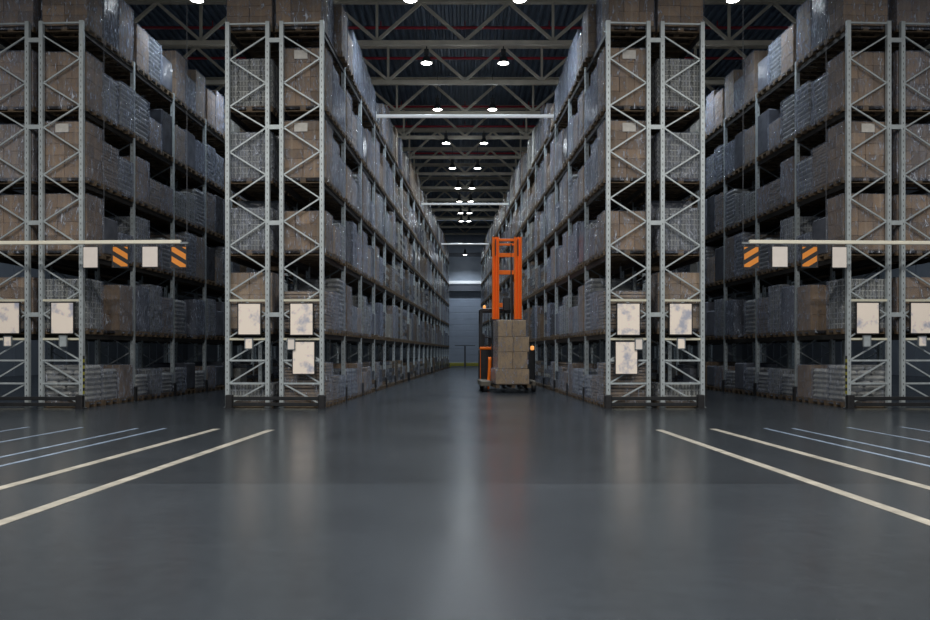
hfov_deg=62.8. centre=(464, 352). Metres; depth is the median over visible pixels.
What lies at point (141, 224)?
load
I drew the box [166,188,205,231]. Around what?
load
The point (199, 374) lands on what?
load
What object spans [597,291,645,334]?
load
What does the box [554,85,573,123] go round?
load
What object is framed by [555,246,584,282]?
load
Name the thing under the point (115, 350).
wall
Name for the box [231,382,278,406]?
load
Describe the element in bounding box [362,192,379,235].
load
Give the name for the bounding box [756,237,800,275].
load
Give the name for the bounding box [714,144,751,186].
load
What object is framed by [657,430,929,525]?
floor line
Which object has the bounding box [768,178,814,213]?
load
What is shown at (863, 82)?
load
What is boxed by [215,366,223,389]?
load
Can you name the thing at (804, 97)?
load
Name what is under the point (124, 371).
load
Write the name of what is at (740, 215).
load
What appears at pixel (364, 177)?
load
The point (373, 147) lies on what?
load
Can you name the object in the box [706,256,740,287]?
load
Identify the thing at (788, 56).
load
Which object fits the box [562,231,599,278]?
load
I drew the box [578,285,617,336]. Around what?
load
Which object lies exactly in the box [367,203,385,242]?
load
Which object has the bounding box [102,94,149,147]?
load
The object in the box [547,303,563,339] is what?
load
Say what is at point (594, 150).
load
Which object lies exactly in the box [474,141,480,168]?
lamp
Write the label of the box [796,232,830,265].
load
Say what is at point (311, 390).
load
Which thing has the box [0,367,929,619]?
floor
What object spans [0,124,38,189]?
load
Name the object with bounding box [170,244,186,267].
warning sign
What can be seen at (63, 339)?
sign board
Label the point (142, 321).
load
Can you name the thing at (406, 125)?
ceiling pipe
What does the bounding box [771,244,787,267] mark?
blank sign
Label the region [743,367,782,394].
load
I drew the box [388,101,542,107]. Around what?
ceiling pipe
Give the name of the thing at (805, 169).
load
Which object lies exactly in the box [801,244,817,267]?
warning sign
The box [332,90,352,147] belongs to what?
load
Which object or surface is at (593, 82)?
load
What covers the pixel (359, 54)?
load
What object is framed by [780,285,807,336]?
load
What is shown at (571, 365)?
load
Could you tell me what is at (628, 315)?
sign board
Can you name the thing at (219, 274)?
load
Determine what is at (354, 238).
load
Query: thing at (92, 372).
load
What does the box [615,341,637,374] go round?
sign board
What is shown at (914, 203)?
load
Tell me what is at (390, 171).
load
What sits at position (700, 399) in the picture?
guard
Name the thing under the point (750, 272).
load
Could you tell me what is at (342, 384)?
load
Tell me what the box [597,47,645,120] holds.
load
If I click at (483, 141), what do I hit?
lamp
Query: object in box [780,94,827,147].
load
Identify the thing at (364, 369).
load
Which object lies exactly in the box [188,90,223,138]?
load
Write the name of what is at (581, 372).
load
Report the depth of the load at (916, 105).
19.46 m
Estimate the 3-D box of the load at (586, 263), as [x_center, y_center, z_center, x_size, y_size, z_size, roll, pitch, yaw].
[4.040,-3.028,21.467,1.217,1.108,0.828,0,0,-2]
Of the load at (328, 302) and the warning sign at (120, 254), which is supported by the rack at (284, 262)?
the load at (328, 302)
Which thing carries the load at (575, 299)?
on the rack at (594, 340)
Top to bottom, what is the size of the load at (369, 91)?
1.278 m
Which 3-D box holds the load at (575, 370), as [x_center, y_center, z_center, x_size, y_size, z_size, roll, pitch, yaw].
[3.964,0.942,23.326,1.220,0.908,0.827,0,0,-2]
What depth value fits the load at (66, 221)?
19.41 m
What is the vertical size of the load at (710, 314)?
1.096 m
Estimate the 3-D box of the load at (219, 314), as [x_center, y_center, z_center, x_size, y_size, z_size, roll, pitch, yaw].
[-9.818,-1.022,28.718,1.205,1.096,0.805,0,0,2]
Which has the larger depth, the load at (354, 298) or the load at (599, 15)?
the load at (354, 298)
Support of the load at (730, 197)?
on the rack at (758, 345)
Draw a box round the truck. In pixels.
[477,237,535,391]
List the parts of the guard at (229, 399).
post, rail, rail, post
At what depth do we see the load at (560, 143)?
25.95 m
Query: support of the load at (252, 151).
on the rack at (284, 262)
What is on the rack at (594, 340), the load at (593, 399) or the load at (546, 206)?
the load at (546, 206)
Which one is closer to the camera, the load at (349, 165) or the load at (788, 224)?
the load at (788, 224)
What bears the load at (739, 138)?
on the rack at (758, 345)
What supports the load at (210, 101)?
on the rack at (170, 345)
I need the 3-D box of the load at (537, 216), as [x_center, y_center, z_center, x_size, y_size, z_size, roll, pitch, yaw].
[3.600,-5.103,32.258,1.217,1.578,0.827,0,0,-2]
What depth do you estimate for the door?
73.92 m
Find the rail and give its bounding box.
[450,363,477,366]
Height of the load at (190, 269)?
1.578 m
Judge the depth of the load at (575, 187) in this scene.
23.25 m
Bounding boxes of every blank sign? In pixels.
[83,244,98,267]
[142,244,158,267]
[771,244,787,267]
[831,244,846,267]
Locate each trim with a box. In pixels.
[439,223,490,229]
[445,286,484,290]
[449,253,480,256]
[449,281,480,283]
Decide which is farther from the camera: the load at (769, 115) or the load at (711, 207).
the load at (711, 207)
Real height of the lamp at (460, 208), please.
1.600 m
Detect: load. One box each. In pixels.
[0,0,51,44]
[0,50,50,120]
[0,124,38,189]
[0,194,38,258]
[0,277,38,334]
[41,0,103,43]
[45,51,103,120]
[45,121,103,189]
[45,193,103,258]
[45,278,103,334]
[45,364,103,406]
[64,0,118,55]
[64,74,119,129]
[65,142,118,195]
[65,216,117,261]
[85,364,133,402]
[87,0,133,67]
[89,156,133,201]
[99,232,133,265]
[99,368,118,404]
[100,216,149,269]
[101,81,135,137]
[101,284,133,335]
[102,23,149,80]
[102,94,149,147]
[102,156,149,208]
[115,35,161,89]
[115,117,161,154]
[115,178,161,213]
[116,239,161,272]
[118,284,161,336]
[126,285,149,336]
[128,109,173,161]
[129,184,173,218]
[135,54,173,98]
[135,237,173,275]
[135,368,161,398]
[135,374,149,400]
[143,50,186,108]
[143,191,185,223]
[144,125,186,169]
[144,234,185,278]
[147,367,186,394]
[153,232,195,280]
[153,363,195,393]
[155,75,196,116]
[155,129,195,174]
[155,191,196,227]
[160,297,173,337]
[160,372,173,396]
[166,139,205,180]
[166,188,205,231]
[167,236,205,282]
[168,299,185,337]
[169,70,205,123]
[178,88,215,131]
[178,144,215,186]
[178,193,215,235]
[178,246,215,285]
[178,298,215,339]
[178,299,205,338]
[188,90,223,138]
[188,153,223,191]
[190,256,223,287]
[191,194,223,239]
[194,370,205,392]
[195,366,215,390]
[199,247,231,289]
[206,199,224,242]
[214,302,224,339]
[214,310,223,339]
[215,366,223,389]
[226,0,278,44]
[231,58,278,120]
[231,132,278,189]
[231,208,278,258]
[231,272,278,334]
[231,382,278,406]
[274,0,328,43]
[284,0,333,55]
[284,47,332,120]
[284,120,332,189]
[284,210,332,258]
[284,291,332,334]
[284,362,332,406]
[293,65,339,129]
[293,138,339,195]
[294,225,341,262]
[296,291,339,334]
[297,278,345,335]
[301,157,345,201]
[302,223,345,265]
[310,166,352,208]
[310,220,351,269]
[314,285,351,336]
[317,178,357,213]
[317,221,357,272]
[324,174,361,218]
[324,233,361,275]
[328,375,339,404]
[331,4,347,66]
[331,172,367,223]
[331,231,367,278]
[331,363,361,396]
[331,368,357,398]
[332,31,353,79]
[332,86,345,137]
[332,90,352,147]
[332,369,352,400]
[336,375,345,402]
[339,29,357,89]
[339,111,357,154]
[339,247,371,280]
[340,115,361,161]
[345,42,361,98]
[345,126,367,168]
[345,246,374,282]
[347,246,379,285]
[347,362,379,390]
[350,58,367,108]
[350,129,371,174]
[351,71,371,116]
[351,296,367,337]
[351,306,357,336]
[352,181,371,227]
[352,256,382,287]
[356,85,375,123]
[357,201,375,231]
[357,307,361,337]
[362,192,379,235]
[362,367,371,392]
[362,372,367,394]
[366,194,382,239]
[366,303,382,339]
[366,305,371,338]
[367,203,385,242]
[367,212,389,245]
[368,138,379,186]
[368,139,374,180]
[370,103,386,143]
[370,312,374,338]
[375,314,379,339]
[376,154,385,195]
[379,105,389,150]
[379,211,395,251]
[380,119,392,156]
[386,161,389,200]
[386,168,392,204]
[386,306,395,340]
[491,320,530,387]
[535,211,550,251]
[535,306,543,340]
[537,119,549,156]
[537,168,543,204]
[540,105,550,150]
[540,160,550,200]
[540,212,562,245]
[544,103,559,143]
[544,154,552,195]
[544,203,562,242]
[547,194,562,239]
[547,257,578,287]
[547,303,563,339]
[550,138,562,186]
[550,192,567,235]
[550,246,582,285]
[550,314,554,339]
[550,362,582,390]
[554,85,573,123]
[554,142,561,180]
[554,201,572,231]
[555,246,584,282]
[555,313,559,338]
[558,73,578,116]
[558,129,579,174]
[558,179,577,227]
[558,247,590,280]
[558,305,563,338]
[558,367,567,392]
[562,58,580,108]
[562,126,584,169]
[562,171,597,223]
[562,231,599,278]
[562,296,578,337]
[562,372,567,394]
[568,41,584,98]
[568,115,589,161]
[568,174,604,218]
[568,233,605,275]
[568,307,572,337]
[568,363,598,396]
[572,29,590,89]
[572,113,590,154]
[572,178,612,213]
[572,306,578,336]
[572,368,596,398]
[573,221,613,272]
[576,32,597,79]
[577,166,619,208]
[577,369,598,400]
[578,90,597,147]
[578,220,619,269]
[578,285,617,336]
[582,4,599,66]
[584,86,597,137]
[584,157,629,201]
[584,223,628,265]
[584,278,632,335]
[584,375,593,402]
[588,225,637,262]
[590,65,636,129]
[590,138,636,195]
[590,291,636,334]
[590,375,601,404]
[596,0,645,55]
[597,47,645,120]
[597,120,645,189]
[597,210,645,258]
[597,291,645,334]
[597,362,645,406]
[601,0,654,43]
[651,0,702,44]
[651,58,698,120]
[651,132,698,189]
[651,208,698,258]
[651,272,698,334]
[651,382,698,406]
[698,247,731,289]
[705,199,727,242]
[705,302,715,339]
[706,90,741,138]
[706,153,742,191]
[706,194,738,239]
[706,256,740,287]
[706,310,715,339]
[706,366,714,389]
[714,88,751,131]
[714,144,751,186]
[714,192,751,235]
[714,246,751,285]
[714,298,751,339]
[714,366,734,390]
[724,69,760,123]
[724,139,764,180]
[724,236,763,282]
[724,299,751,338]
[724,370,735,392]
[725,188,764,231]
[734,75,774,116]
[734,129,774,174]
[734,191,774,227]
[734,232,777,280]
[734,363,776,393]
[743,50,786,108]
[743,125,785,169]
[743,191,786,223]
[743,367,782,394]
[744,234,786,278]
[744,299,762,337]
[756,54,794,98]
[756,109,802,161]
[756,184,801,218]
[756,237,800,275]
[756,297,769,337]
[756,372,769,396]
[768,36,814,89]
[768,117,815,154]
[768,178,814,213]
[768,239,814,272]
[768,284,814,336]
[768,368,794,398]
[780,24,827,80]
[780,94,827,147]
[780,156,826,208]
[780,216,829,269]
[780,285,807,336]
[780,374,794,400]
[794,81,829,137]
[796,0,841,67]
[796,156,838,201]
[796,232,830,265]
[796,284,828,335]
[796,364,844,402]
[810,0,866,55]
[811,73,865,129]
[811,143,865,195]
[811,368,830,404]
[812,216,866,262]
[826,0,888,43]
[826,51,884,120]
[826,121,884,189]
[826,193,884,258]
[826,278,884,334]
[826,364,884,406]
[878,0,929,44]
[879,50,929,120]
[881,124,929,189]
[891,194,929,258]
[891,277,929,334]
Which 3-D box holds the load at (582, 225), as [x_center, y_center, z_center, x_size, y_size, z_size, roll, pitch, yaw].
[3.998,-3.157,22.486,1.205,1.366,0.805,0,0,-2]
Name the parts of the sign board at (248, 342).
panel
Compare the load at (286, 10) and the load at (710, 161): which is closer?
the load at (286, 10)
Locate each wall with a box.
[0,185,187,376]
[188,221,741,363]
[742,185,929,376]
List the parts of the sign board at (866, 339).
panel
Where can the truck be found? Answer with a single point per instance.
(485, 354)
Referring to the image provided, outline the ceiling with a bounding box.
[0,5,929,215]
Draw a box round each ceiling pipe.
[140,21,790,28]
[185,52,743,59]
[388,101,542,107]
[394,121,535,126]
[408,152,521,153]
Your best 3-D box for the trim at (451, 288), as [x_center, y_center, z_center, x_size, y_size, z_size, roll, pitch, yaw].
[0.000,-6.175,73.750,5.200,0.500,0.500,0,0,0]
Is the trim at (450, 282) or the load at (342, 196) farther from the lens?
the trim at (450, 282)
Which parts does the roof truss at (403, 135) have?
web post, web post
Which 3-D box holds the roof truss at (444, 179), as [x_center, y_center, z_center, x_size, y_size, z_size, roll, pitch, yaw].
[0.000,-12.031,56.050,51.269,1.738,0.220,0,0,0]
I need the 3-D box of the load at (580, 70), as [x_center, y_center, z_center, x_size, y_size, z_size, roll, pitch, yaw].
[3.948,-8.738,22.485,1.218,1.128,0.830,0,0,-2]
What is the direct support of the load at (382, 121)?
on the rack at (284, 262)
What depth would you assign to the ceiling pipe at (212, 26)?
29.40 m
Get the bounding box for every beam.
[0,240,188,244]
[375,111,554,120]
[421,202,508,206]
[441,243,488,244]
[741,240,929,244]
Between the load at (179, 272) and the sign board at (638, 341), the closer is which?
the sign board at (638, 341)
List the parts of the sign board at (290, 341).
panel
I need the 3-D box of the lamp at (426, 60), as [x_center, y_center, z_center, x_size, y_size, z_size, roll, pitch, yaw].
[-1.420,-11.500,28.200,0.424,1.600,0.424,0,0,0]
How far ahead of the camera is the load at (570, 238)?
24.09 m
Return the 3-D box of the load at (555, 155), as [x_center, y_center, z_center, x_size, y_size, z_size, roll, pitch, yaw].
[3.821,-6.773,26.863,1.217,1.258,0.828,0,0,-2]
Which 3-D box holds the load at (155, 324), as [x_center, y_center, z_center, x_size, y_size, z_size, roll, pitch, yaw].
[-10.038,-1.263,23.323,1.217,1.578,0.827,0,0,2]
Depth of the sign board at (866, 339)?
19.13 m
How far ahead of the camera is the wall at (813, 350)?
50.93 m
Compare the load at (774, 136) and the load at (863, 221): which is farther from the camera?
the load at (774, 136)
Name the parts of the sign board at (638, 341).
panel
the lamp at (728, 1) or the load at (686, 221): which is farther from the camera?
the lamp at (728, 1)
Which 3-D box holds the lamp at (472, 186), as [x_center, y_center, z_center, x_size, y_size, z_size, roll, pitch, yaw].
[0.460,-11.500,49.700,0.424,1.600,0.424,0,0,0]
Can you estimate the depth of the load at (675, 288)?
19.47 m
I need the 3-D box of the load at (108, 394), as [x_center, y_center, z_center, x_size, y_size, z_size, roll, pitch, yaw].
[-10.148,0.917,20.625,1.219,0.958,0.828,0,0,2]
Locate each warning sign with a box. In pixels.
[112,244,128,267]
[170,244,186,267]
[743,244,759,267]
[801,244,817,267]
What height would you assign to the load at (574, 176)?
1.258 m
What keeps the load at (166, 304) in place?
on the rack at (170, 345)
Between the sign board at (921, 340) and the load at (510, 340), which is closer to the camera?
the sign board at (921, 340)
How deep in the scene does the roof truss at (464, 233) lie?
72.19 m
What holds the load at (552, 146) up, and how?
on the rack at (594, 340)
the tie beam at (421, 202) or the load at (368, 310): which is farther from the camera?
the tie beam at (421, 202)
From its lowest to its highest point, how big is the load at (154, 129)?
0.938 m
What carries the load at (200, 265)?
on the rack at (170, 345)
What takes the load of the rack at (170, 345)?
on the floor at (437, 495)
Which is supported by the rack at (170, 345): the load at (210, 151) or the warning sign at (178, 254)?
the load at (210, 151)
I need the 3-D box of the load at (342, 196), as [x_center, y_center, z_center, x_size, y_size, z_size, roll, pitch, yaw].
[-4.039,-4.868,21.467,1.217,1.108,0.828,0,0,2]
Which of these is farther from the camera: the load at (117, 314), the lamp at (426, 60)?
the lamp at (426, 60)
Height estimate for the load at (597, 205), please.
1.108 m
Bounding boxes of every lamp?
[190,0,203,2]
[403,0,416,2]
[421,20,431,65]
[433,73,441,110]
[442,133,449,144]
[449,141,455,168]
[455,180,460,188]
[456,179,461,201]
[458,193,462,213]
[467,193,471,213]
[468,179,473,201]
[469,180,474,188]
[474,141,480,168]
[480,133,487,144]
[488,73,496,110]
[498,20,508,65]
[513,0,526,2]
[726,0,739,2]
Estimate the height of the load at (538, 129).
1.358 m
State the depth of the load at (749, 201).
25.14 m
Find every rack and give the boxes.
[0,20,290,407]
[223,20,449,407]
[481,20,706,407]
[639,20,929,407]
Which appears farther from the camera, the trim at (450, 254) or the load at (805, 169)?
the trim at (450, 254)
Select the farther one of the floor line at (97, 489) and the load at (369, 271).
the load at (369, 271)
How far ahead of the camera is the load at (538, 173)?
31.41 m
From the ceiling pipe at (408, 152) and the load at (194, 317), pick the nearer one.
the load at (194, 317)
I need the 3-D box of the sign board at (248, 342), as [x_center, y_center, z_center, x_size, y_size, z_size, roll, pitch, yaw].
[-5.447,-0.227,19.201,0.214,0.288,0.037,0,0,2]
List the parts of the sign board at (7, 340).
panel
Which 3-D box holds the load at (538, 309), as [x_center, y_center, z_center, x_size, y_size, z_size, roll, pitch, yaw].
[3.599,-1.213,32.258,1.219,1.478,0.827,0,0,-2]
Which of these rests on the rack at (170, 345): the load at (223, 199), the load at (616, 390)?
the load at (223, 199)
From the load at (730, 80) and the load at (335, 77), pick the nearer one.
the load at (335, 77)
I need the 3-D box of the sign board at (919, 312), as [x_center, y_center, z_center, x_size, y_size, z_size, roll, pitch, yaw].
[11.534,-0.870,19.239,0.627,0.807,0.037,0,0,-2]
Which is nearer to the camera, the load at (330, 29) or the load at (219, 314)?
the load at (330, 29)
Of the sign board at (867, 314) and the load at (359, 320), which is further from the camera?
the load at (359, 320)
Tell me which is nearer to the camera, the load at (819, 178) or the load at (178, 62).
the load at (819, 178)
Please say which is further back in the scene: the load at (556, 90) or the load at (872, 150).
the load at (556, 90)
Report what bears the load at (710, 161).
on the rack at (758, 345)
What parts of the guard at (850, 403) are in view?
post, rail, rail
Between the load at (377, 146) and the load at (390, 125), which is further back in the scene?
the load at (390, 125)
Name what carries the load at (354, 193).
on the rack at (284, 262)
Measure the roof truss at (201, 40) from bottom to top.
1.738 m
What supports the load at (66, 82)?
on the rack at (170, 345)
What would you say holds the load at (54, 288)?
on the rack at (170, 345)
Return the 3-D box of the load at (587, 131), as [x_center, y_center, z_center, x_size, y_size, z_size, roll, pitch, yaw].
[4.041,-6.773,21.467,1.217,1.258,0.828,0,0,-2]
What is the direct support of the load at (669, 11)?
on the rack at (594, 340)
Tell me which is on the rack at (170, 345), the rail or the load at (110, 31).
the load at (110, 31)
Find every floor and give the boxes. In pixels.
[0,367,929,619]
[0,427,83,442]
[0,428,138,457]
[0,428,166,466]
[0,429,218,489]
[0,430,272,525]
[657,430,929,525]
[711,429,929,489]
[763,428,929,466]
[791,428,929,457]
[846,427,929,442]
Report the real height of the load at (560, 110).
1.278 m
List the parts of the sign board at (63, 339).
panel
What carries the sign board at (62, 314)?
attached to the rack at (170, 345)
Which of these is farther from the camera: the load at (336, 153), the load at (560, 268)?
the load at (560, 268)
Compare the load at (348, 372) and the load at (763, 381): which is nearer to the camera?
the load at (348, 372)
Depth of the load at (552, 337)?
27.81 m
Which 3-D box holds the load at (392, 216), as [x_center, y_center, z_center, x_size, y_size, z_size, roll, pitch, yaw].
[-3.600,-5.103,32.258,1.217,1.578,0.827,0,0,2]
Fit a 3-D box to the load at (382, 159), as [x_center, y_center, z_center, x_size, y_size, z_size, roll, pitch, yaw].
[-3.711,-6.883,29.561,1.219,1.478,0.827,0,0,2]
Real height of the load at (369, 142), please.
1.378 m
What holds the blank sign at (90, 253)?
hanging from the beam at (69, 242)
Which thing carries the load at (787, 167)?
on the rack at (758, 345)
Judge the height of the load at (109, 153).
1.278 m
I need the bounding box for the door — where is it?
[443,291,486,366]
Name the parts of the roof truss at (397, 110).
web post, web post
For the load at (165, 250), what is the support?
on the rack at (170, 345)
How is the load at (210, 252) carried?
on the rack at (170, 345)
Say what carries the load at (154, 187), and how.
on the rack at (170, 345)
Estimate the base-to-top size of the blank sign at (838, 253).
0.592 m
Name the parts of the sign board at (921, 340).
panel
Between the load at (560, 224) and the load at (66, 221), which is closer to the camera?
the load at (66, 221)
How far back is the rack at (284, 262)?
19.33 m
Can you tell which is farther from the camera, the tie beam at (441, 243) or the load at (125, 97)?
the tie beam at (441, 243)
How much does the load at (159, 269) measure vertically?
0.938 m
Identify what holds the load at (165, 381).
on the floor at (437, 495)
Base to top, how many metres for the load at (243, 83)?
1.358 m
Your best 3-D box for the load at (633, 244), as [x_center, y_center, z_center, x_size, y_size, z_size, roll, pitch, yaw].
[4.108,-3.043,19.788,1.216,1.138,0.827,0,0,-2]
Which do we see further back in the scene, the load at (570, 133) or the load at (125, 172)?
the load at (570, 133)
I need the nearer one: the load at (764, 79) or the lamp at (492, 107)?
the load at (764, 79)
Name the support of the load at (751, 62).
on the rack at (758, 345)
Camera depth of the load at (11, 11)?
19.46 m
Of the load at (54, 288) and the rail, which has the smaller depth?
the load at (54, 288)
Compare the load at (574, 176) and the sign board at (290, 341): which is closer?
the sign board at (290, 341)
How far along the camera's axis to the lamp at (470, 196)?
54.03 m
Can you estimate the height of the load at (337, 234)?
0.908 m
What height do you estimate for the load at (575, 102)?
1.408 m
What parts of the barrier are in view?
post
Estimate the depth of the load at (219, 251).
29.19 m
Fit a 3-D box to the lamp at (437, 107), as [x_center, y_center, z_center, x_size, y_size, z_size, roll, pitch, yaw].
[-1.210,-11.500,33.600,0.424,1.600,0.424,0,0,0]
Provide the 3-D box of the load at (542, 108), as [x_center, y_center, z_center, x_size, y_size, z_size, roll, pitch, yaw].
[3.668,-9.003,30.580,1.219,1.658,0.828,0,0,-2]
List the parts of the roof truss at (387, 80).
web post, web post, web post, web post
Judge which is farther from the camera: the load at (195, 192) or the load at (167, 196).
the load at (195, 192)
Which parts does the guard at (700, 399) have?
post, rail, rail, post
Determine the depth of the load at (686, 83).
19.49 m
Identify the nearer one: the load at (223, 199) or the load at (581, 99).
the load at (581, 99)
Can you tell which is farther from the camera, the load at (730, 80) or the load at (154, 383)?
the load at (730, 80)
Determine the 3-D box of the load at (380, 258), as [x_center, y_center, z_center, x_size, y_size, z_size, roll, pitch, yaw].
[-3.743,-3.028,28.721,1.217,1.108,0.828,0,0,2]
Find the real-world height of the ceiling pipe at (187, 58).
0.322 m
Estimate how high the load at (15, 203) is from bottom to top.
1.558 m
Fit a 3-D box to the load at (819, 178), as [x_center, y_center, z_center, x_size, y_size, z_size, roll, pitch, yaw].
[10.148,-4.953,20.625,1.219,1.278,0.828,0,0,-2]
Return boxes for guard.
[0,395,85,408]
[223,395,327,408]
[602,395,706,408]
[844,395,929,408]
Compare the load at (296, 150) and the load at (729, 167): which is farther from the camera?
the load at (729, 167)
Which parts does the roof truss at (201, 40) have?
web post, web post, web post, web post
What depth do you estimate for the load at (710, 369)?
28.68 m
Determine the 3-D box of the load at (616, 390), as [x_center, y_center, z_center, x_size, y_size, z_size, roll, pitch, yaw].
[4.108,0.827,19.788,1.216,1.138,0.827,0,0,-2]
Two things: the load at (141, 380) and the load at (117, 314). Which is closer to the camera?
the load at (117, 314)
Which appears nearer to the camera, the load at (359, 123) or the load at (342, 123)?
the load at (342, 123)
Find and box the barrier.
[455,345,474,367]
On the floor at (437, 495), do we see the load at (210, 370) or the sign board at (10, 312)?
the load at (210, 370)
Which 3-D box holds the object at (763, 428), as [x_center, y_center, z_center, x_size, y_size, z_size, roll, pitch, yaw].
[5.763,1.395,8.013,0.070,0.004,12.017,0,0,-2]
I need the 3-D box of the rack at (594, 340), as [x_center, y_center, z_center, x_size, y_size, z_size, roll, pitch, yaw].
[3.764,-3.492,44.943,2.608,9.780,51.455,0,0,-2]
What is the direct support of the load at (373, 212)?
on the rack at (284, 262)
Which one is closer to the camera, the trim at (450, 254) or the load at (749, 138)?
the load at (749, 138)
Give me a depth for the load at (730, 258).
26.84 m
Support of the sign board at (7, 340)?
attached to the rack at (170, 345)
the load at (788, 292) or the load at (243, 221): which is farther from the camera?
the load at (788, 292)
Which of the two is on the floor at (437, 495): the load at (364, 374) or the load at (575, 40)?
the load at (364, 374)
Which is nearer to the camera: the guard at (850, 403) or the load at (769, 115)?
the guard at (850, 403)
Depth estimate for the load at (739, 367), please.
25.79 m
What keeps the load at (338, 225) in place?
on the rack at (284, 262)
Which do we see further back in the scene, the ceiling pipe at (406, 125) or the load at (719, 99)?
the ceiling pipe at (406, 125)
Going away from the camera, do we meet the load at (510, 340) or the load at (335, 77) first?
the load at (335, 77)
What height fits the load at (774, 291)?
1.578 m
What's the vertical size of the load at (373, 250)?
1.246 m
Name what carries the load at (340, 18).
on the rack at (284, 262)
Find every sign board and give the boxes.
[0,302,20,333]
[3,336,12,346]
[50,302,74,333]
[59,335,67,346]
[237,303,260,334]
[244,338,252,348]
[287,338,294,349]
[289,303,313,335]
[292,341,314,374]
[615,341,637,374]
[616,303,640,335]
[635,338,642,349]
[669,303,692,334]
[677,338,685,348]
[855,302,879,333]
[862,335,870,346]
[909,302,929,333]
[917,336,926,346]
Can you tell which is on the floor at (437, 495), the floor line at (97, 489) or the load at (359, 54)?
the floor line at (97, 489)
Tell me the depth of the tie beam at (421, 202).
42.69 m
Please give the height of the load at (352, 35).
1.538 m
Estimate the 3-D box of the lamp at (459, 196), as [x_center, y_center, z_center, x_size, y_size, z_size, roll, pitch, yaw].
[-0.400,-11.500,54.100,0.424,1.600,0.424,0,0,0]
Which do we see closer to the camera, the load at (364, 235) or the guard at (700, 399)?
the guard at (700, 399)
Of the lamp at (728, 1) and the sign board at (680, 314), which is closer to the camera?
the sign board at (680, 314)
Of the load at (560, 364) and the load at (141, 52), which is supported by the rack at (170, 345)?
the load at (141, 52)
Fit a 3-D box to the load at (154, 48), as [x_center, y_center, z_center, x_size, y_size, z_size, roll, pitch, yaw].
[-10.038,-8.853,23.323,1.220,1.358,0.827,0,0,2]
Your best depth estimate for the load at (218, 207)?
28.67 m
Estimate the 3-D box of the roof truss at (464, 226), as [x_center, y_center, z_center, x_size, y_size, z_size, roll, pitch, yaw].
[0.000,-12.031,68.200,51.269,1.738,0.220,0,0,0]
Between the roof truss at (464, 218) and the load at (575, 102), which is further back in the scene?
the roof truss at (464, 218)
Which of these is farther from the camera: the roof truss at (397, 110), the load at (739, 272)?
the roof truss at (397, 110)
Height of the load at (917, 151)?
1.518 m
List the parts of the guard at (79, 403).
rail, rail, post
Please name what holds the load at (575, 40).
on the rack at (594, 340)
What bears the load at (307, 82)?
on the rack at (284, 262)
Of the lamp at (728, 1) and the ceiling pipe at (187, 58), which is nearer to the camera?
the lamp at (728, 1)
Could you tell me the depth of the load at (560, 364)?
27.72 m
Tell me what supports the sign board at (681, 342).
attached to the rack at (594, 340)
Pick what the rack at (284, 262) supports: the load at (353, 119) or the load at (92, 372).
the load at (353, 119)
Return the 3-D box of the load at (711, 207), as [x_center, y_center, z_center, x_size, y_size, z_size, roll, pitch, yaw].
[9.818,-5.097,28.718,1.205,1.566,0.805,0,0,-2]
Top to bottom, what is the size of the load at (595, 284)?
1.578 m
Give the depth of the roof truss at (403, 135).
39.79 m
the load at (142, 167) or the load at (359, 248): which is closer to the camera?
the load at (142, 167)
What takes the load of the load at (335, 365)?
on the floor at (437, 495)
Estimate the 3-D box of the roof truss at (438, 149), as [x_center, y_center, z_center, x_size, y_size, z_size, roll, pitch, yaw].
[0.000,-12.031,47.950,51.269,1.738,0.220,0,0,0]
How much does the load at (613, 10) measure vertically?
1.608 m
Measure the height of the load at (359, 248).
1.258 m
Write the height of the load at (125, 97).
1.358 m
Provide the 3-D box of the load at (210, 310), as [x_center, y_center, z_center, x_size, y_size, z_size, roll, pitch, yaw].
[-9.853,-1.213,27.879,1.219,1.478,0.827,0,0,2]
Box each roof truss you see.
[0,0,929,45]
[0,46,929,84]
[204,77,725,113]
[389,105,542,138]
[397,128,532,158]
[403,147,526,174]
[412,163,517,188]
[419,177,510,200]
[422,189,507,210]
[427,201,502,219]
[431,208,498,227]
[436,216,493,234]
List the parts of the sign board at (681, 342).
panel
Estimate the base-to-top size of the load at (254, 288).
1.578 m
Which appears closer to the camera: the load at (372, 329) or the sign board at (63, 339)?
the sign board at (63, 339)
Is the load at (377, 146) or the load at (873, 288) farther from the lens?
the load at (377, 146)
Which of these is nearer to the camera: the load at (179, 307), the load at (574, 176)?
the load at (574, 176)
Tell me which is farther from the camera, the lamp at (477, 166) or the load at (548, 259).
the lamp at (477, 166)
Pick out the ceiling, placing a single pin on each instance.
(454, 15)
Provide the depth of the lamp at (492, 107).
33.52 m
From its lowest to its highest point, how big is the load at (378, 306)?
1.378 m
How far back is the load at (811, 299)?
21.07 m
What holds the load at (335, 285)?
on the rack at (284, 262)
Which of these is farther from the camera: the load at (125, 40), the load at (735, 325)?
the load at (735, 325)
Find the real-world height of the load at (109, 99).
1.278 m
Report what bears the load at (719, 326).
on the rack at (758, 345)
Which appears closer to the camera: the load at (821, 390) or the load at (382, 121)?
the load at (821, 390)
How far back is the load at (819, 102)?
20.57 m
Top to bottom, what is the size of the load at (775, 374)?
0.908 m

